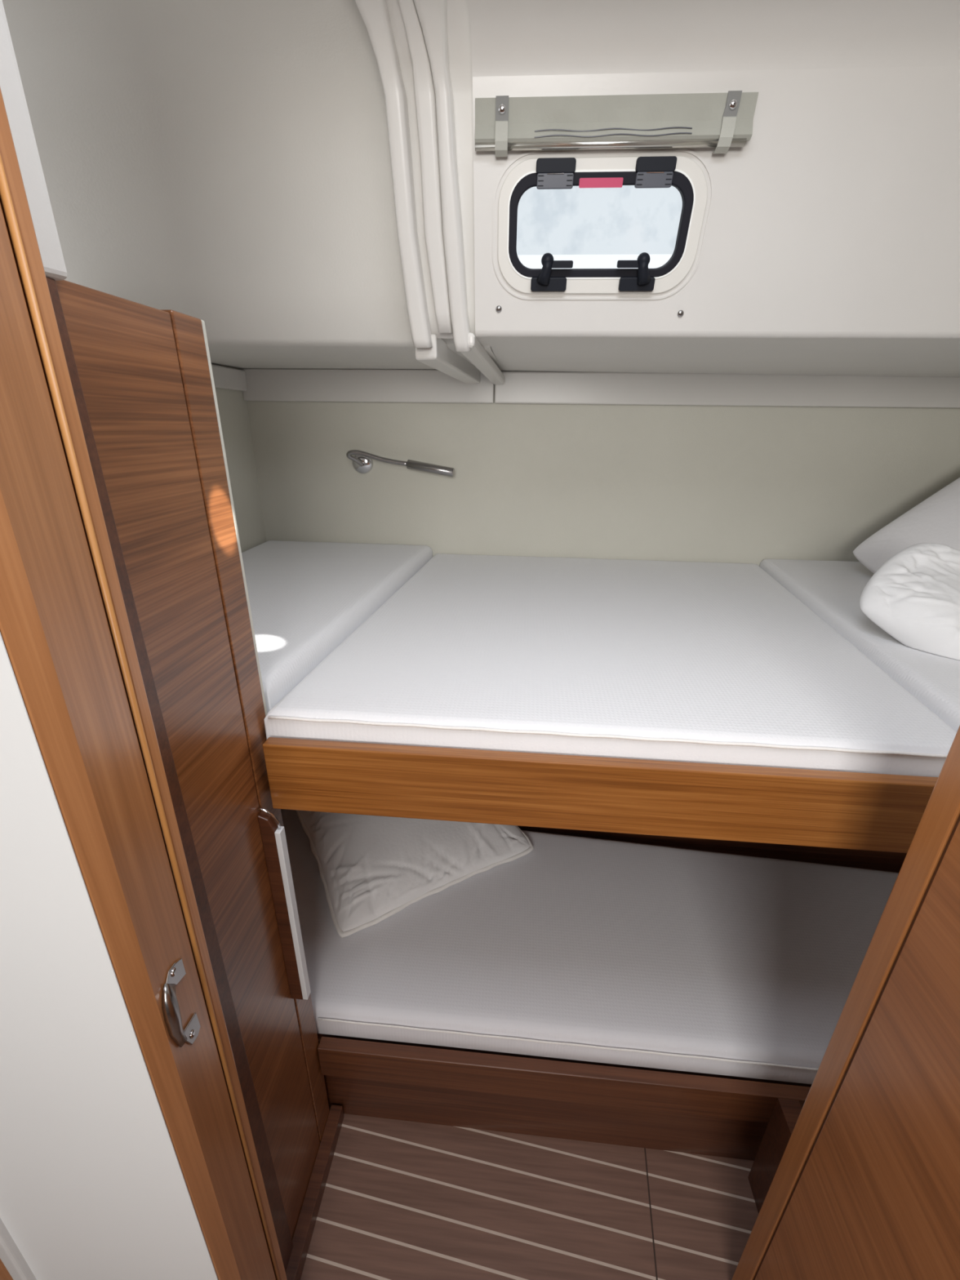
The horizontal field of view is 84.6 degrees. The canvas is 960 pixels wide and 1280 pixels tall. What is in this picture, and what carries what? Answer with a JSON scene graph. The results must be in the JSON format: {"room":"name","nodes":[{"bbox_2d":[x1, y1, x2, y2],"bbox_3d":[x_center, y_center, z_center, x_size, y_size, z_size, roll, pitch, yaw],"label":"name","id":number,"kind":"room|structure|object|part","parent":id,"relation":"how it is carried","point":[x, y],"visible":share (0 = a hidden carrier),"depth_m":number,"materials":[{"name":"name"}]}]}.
{"room":"boat cabin","nodes":[
{"label":"boat cabin","id":0,"kind":"room"},
{"bbox_2d":[0,0,66,280],"bbox_3d":[-0.638,-0.496,0.346,0.594,0.430,0.080,3,22,4],"label":"wall","id":1,"kind":"structure","parent":0,"point":[11,83],"depth_m":0.40,"materials":[{"name":"white paint"}]},
{"bbox_2d":[0,632,217,1279],"bbox_3d":[-0.459,0.356,0.503,0.269,2.050,0.036,3,22,4],"label":"wall","id":2,"kind":"structure","parent":0,"point":[93,1186],"depth_m":0.54,"materials":[{"name":"white paint"}]},
{"bbox_2d":[0,1217,36,1279],"bbox_3d":[-0.601,0.349,0.514,0.020,2.050,0.056,3,22,4],"label":"trim","id":3,"kind":"structure","parent":2,"relation":"attached to","point":[11,1255],"depth_m":0.68,"materials":[{"name":"grey"}]},
{"bbox_2d":[211,363,266,552],"bbox_3d":[-0.852,0.163,1.398,0.045,1.720,1.330,3,22,4],"label":"wall","id":4,"kind":"structure","parent":0,"point":[233,408],"depth_m":1.72,"materials":[{"name":"paint"}]},
{"bbox_2d":[211,364,247,391],"bbox_3d":[-0.776,-0.734,1.454,0.020,0.060,0.500,3,22,4],"label":"trim","id":5,"kind":"structure","parent":4,"relation":"attached to","point":[227,378],"depth_m":1.59,"materials":[{"name":"white plastic"}]},
{"bbox_2d":[2,0,497,369],"bbox_3d":[-0.416,-0.844,1.109,0.890,0.415,1.052,3,22,4],"label":"wall","id":6,"kind":"structure","parent":0,"point":[225,165],"depth_m":0.94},
{"bbox_2d":[355,0,432,347],"bbox_3d":[-0.139,-0.724,0.860,0.056,0.420,0.266,6,23,14],"label":"trim","id":7,"kind":"structure","parent":6,"relation":"attached to","point":[375,15],"depth_m":0.84,"materials":[{"name":"white plastic"}]},
{"bbox_2d":[398,0,452,333],"bbox_3d":[-0.086,-0.730,0.847,0.040,0.392,0.237,5,23,10],"label":"trim","id":8,"kind":"structure","parent":6,"relation":"attached to","point":[424,88],"depth_m":0.84,"materials":[{"name":"white plastic"}]},
{"bbox_2d":[385,0,481,338],"bbox_3d":[-0.063,-0.725,0.849,0.141,0.394,0.222,3,22,4],"label":"trim","id":9,"kind":"structure","parent":6,"relation":"attached to","point":[458,20],"depth_m":0.83,"materials":[{"name":"white plastic"}]},
{"bbox_2d":[413,0,471,351],"bbox_3d":[-0.056,-0.718,0.856,0.054,0.425,0.260,4,23,9],"label":"trim","id":10,"kind":"structure","parent":6,"relation":"attached to","point":[432,14],"depth_m":0.84,"materials":[{"name":"white plastic"}]},
{"bbox_2d":[414,333,479,383],"bbox_3d":[-0.064,-0.691,1.326,0.048,0.044,0.670,3,22,7],"label":"trim","id":11,"kind":"structure","parent":6,"relation":"attached to","point":[438,357],"depth_m":1.15,"materials":[{"name":"white plastic"}]},
{"bbox_2d":[460,332,505,384],"bbox_3d":[0.014,-0.681,1.305,0.040,0.046,0.678,4,22,7],"label":"trim","id":12,"kind":"structure","parent":6,"relation":"attached to","point":[477,356],"depth_m":1.19,"materials":[{"name":"white plastic"}]},
{"bbox_2d":[300,1113,758,1279],"bbox_3d":[-0.068,1.682,0.019,2.890,0.030,2.840,3,22,4],"label":"floor","id":13,"kind":"structure","parent":0,"point":[402,1200],"depth_m":1.13,"materials":[{"name":"brown wood"}]},
{"bbox_2d":[0,87,287,1279],"bbox_3d":[-0.363,0.315,0.541,0.102,2.100,0.150,3,22,4],"label":"door frame","id":14,"kind":"structure","parent":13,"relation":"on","point":[65,631],"depth_m":0.44,"materials":[{"name":"brown wood"}]},
{"bbox_2d":[161,957,200,1047],"bbox_3d":[-0.313,0.394,0.558,0.010,0.124,0.047,-2,22,-6],"label":"strike plate","id":15,"kind":"object","parent":14,"relation":"attached to","point":[170,1005],"visible":1,"depth_m":0.54,"materials":[{"name":"silver metal"}]},
{"bbox_2d":[45,276,329,1271],"bbox_3d":[-0.365,0.438,0.816,0.078,1.664,0.314,3,22,4],"label":"door","id":16,"kind":"structure","parent":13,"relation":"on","point":[141,375],"depth_m":0.68,"materials":[{"name":"brown wood"}]},
{"bbox_2d":[285,1104,343,1279],"bbox_3d":[-0.355,1.188,1.121,0.028,0.045,0.315,3,22,4],"label":"baseboard","id":17,"kind":"structure","parent":16,"relation":"attached to","point":[302,1236],"depth_m":1.12,"materials":[{"name":"brown wood"}]},
{"bbox_2d":[316,836,904,1160],"bbox_3d":[0.287,0.915,1.477,2.270,0.297,0.708,3,22,4],"label":"bunk","id":18,"kind":"object","parent":13,"relation":"on","point":[724,1116],"visible":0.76,"depth_m":1.16,"materials":[{"name":"brown wood"}]},
{"bbox_2d":[280,808,898,1084],"bbox_3d":[0.295,0.739,1.412,2.280,0.090,0.671,3,22,4],"label":"mattress","id":19,"kind":"object","parent":18,"relation":"on","point":[575,948],"visible":0.52,"depth_m":1.25,"materials":[{"name":"white fabric"}]},
{"bbox_2d":[295,809,533,937],"bbox_3d":[-0.214,0.538,1.595,0.588,0.130,0.509,-12,25,-28],"label":"pillow","id":20,"kind":"object","parent":19,"relation":"on","point":[371,868],"visible":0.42,"depth_m":1.45,"materials":[{"name":"white fabric"}]},
{"bbox_2d":[747,1097,801,1213],"bbox_3d":[0.613,1.096,1.043,0.040,0.297,0.170,3,22,4],"label":"baseboard","id":21,"kind":"structure","parent":13,"relation":"on","point":[784,1116],"depth_m":1.08,"materials":[{"name":"brown wood"}]},
{"bbox_2d":[731,725,959,1279],"bbox_3d":[0.461,0.849,0.258,0.035,1.345,1.119,3,22,4],"label":"partition panel","id":22,"kind":"object","parent":13,"relation":"on","point":[865,1184],"visible":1,"depth_m":0.62,"materials":[{"name":"brown wood"}]},
{"bbox_2d":[246,384,959,565],"bbox_3d":[0.366,-0.473,1.767,2.380,0.790,0.040,3,22,4],"label":"wall","id":23,"kind":"structure","parent":0,"point":[732,484],"depth_m":1.72,"materials":[{"name":"paint"}]},
{"bbox_2d":[239,368,493,403],"bbox_3d":[-0.360,-0.803,1.668,0.810,0.093,0.022,3,22,4],"label":"trim","id":24,"kind":"structure","parent":23,"relation":"attached to","point":[355,385],"depth_m":1.66,"materials":[{"name":"white plastic"}]},
{"bbox_2d":[346,449,454,477],"bbox_3d":[-0.256,-0.577,1.723,0.354,0.078,0.062,4,22,7],"label":"reading lamp","id":25,"kind":"object","parent":23,"relation":"attached to","point":[362,461],"visible":1,"depth_m":1.70,"materials":[{"name":"silver metal"}]},
{"bbox_3d":[-0.393,-0.590,1.759,0.070,0.070,0.020,3,22,4],"label":"wall plate","id":26,"kind":"part","parent":25,"relation":"part of","materials":[{"name":"silver metal"}]},
{"bbox_3d":[-0.332,-0.592,1.723,0.203,0.054,0.046,3,22,4],"label":"arm","id":27,"kind":"part","parent":25,"relation":"part of","materials":[{"name":"silver metal"}]},
{"bbox_3d":[-0.160,-0.554,1.702,0.156,0.052,0.029,4,22,8],"label":"lamp shade","id":28,"kind":"part","parent":25,"relation":"part of","materials":[{"name":"silver metal"}]},
{"bbox_2d":[262,737,937,853],"bbox_3d":[0.320,0.025,1.321,2.280,0.122,1.165,3,22,4],"label":"bunk","id":29,"kind":"object","parent":23,"relation":"attached to","point":[831,809],"visible":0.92,"depth_m":0.79,"materials":[{"name":"brown wood"}]},
{"bbox_2d":[241,540,432,713],"bbox_3d":[-0.514,-0.074,1.398,0.604,0.157,1.087,3,22,4],"label":"mattress","id":30,"kind":"object","parent":29,"relation":"on","point":[306,598],"visible":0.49,"depth_m":1.31,"materials":[{"name":"white fabric"}]},
{"bbox_2d":[263,553,956,777],"bbox_3d":[0.297,-0.018,1.320,1.181,0.131,1.133,3,22,4],"label":"mattress","id":31,"kind":"object","parent":29,"relation":"on","point":[700,662],"visible":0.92,"depth_m":0.95,"materials":[{"name":"white fabric"}]},
{"bbox_2d":[759,559,959,731],"bbox_3d":[1.111,0.009,1.260,0.690,0.147,1.122,3,22,4],"label":"mattress","id":32,"kind":"object","parent":29,"relation":"on","point":[833,590],"visible":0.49,"depth_m":1.16,"materials":[{"name":"white fabric"}]},
{"bbox_2d":[853,477,959,573],"bbox_3d":[1.318,-0.296,1.353,0.363,0.322,0.440,-5,23,-13],"label":"pillow","id":33,"kind":"object","parent":32,"relation":"on","point":[935,519],"visible":0.56,"depth_m":1.46,"materials":[{"name":"white fabric"}]},
{"bbox_2d":[859,542,959,660],"bbox_3d":[1.017,-0.066,1.016,0.450,0.175,0.258,20,29,38],"label":"pillow","id":34,"kind":"object","parent":32,"relation":"on","point":[913,597],"visible":1,"depth_m":1.05,"materials":[{"name":"white fabric"}]},
{"bbox_2d":[494,370,959,408],"bbox_3d":[0.783,-0.751,1.579,1.480,0.092,0.025,3,22,4],"label":"trim","id":35,"kind":"structure","parent":23,"relation":"attached to","point":[518,387],"depth_m":1.57,"materials":[{"name":"white plastic"}]},
{"bbox_2d":[518,826,906,859],"bbox_3d":[0.319,0.482,1.700,2.380,0.930,0.030,3,22,4],"label":"wall","id":36,"kind":"structure","parent":0,"point":[783,847],"depth_m":1.71,"materials":[{"name":"brown wood"}]},
{"bbox_2d":[468,0,959,377],"bbox_3d":[0.762,-0.786,1.046,1.512,0.404,1.007,3,22,4],"label":"wall","id":37,"kind":"structure","parent":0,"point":[832,243],"depth_m":0.82,"materials":[{"name":"white plastic"}]},
{"bbox_2d":[495,305,502,312],"bbox_3d":[0.034,-0.598,0.953,0.011,0.011,0.006,3,22,4],"label":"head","id":38,"kind":"object","parent":37,"relation":"attached to","point":[498,308],"visible":1,"depth_m":0.95},
{"bbox_2d":[492,148,713,299],"bbox_3d":[0.196,-0.678,0.871,0.351,0.187,0.072,3,22,4],"label":"window","id":39,"kind":"structure","parent":37,"relation":"attached to","point":[682,173],"depth_m":0.86,"materials":[{"name":"white"}]},
{"bbox_3d":[0.110,-0.627,0.902,0.025,0.035,0.030,3,22,4],"label":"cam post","id":40,"kind":"part","parent":39,"relation":"part of","materials":[{"name":"black plastic"}]},
{"bbox_3d":[0.114,-0.641,0.890,0.021,0.022,0.018,3,22,4],"label":"knob","id":41,"kind":"part","parent":39,"relation":"part of","materials":[{"name":"black plastic"}]},
{"bbox_3d":[0.136,-0.636,0.893,0.043,0.011,0.007,2,22,3],"label":"lever","id":42,"kind":"part","parent":39,"relation":"part of","materials":[{"name":"black plastic"}]},
{"bbox_3d":[0.252,-0.632,0.887,0.043,0.011,0.007,2,22,3],"label":"lever","id":43,"kind":"part","parent":39,"relation":"part of","materials":[{"name":"black plastic"}]},
{"bbox_3d":[0.274,-0.635,0.881,0.021,0.022,0.018,3,22,4],"label":"knob","id":44,"kind":"part","parent":39,"relation":"part of","materials":[{"name":"black plastic"}]},
{"bbox_3d":[0.277,-0.621,0.892,0.022,0.035,0.031,14,26,29],"label":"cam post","id":45,"kind":"part","parent":39,"relation":"part of","materials":[{"name":"black plastic"}]},
{"bbox_2d":[475,90,758,156],"bbox_3d":[0.197,-0.770,0.790,0.410,0.066,0.026,2,22,3],"label":"roller blind","id":46,"kind":"object","parent":37,"relation":"attached to","point":[722,122],"visible":1,"depth_m":0.79,"materials":[{"name":"fabric"}]},
{"bbox_2d":[677,310,684,317],"bbox_3d":[0.357,-0.581,0.939,0.011,0.011,0.006,3,22,4],"label":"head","id":47,"kind":"object","parent":37,"relation":"attached to","point":[680,313],"visible":1,"depth_m":0.94},
{"bbox_3d":[-1.313,0.711,-0.487,0.400,2.120,2.340,3,22,4],"label":"wall","id":48,"kind":"structure","parent":0,"visible":0},
{"bbox_2d":[0,1258,13,1279],"bbox_3d":[-0.819,0.338,0.535,0.418,2.050,0.048,3,22,4],"label":"trim","id":49,"kind":"structure","parent":48,"relation":"attached to","point":[4,1273],"depth_m":0.71,"materials":[{"name":"brown wood"}]}
]}

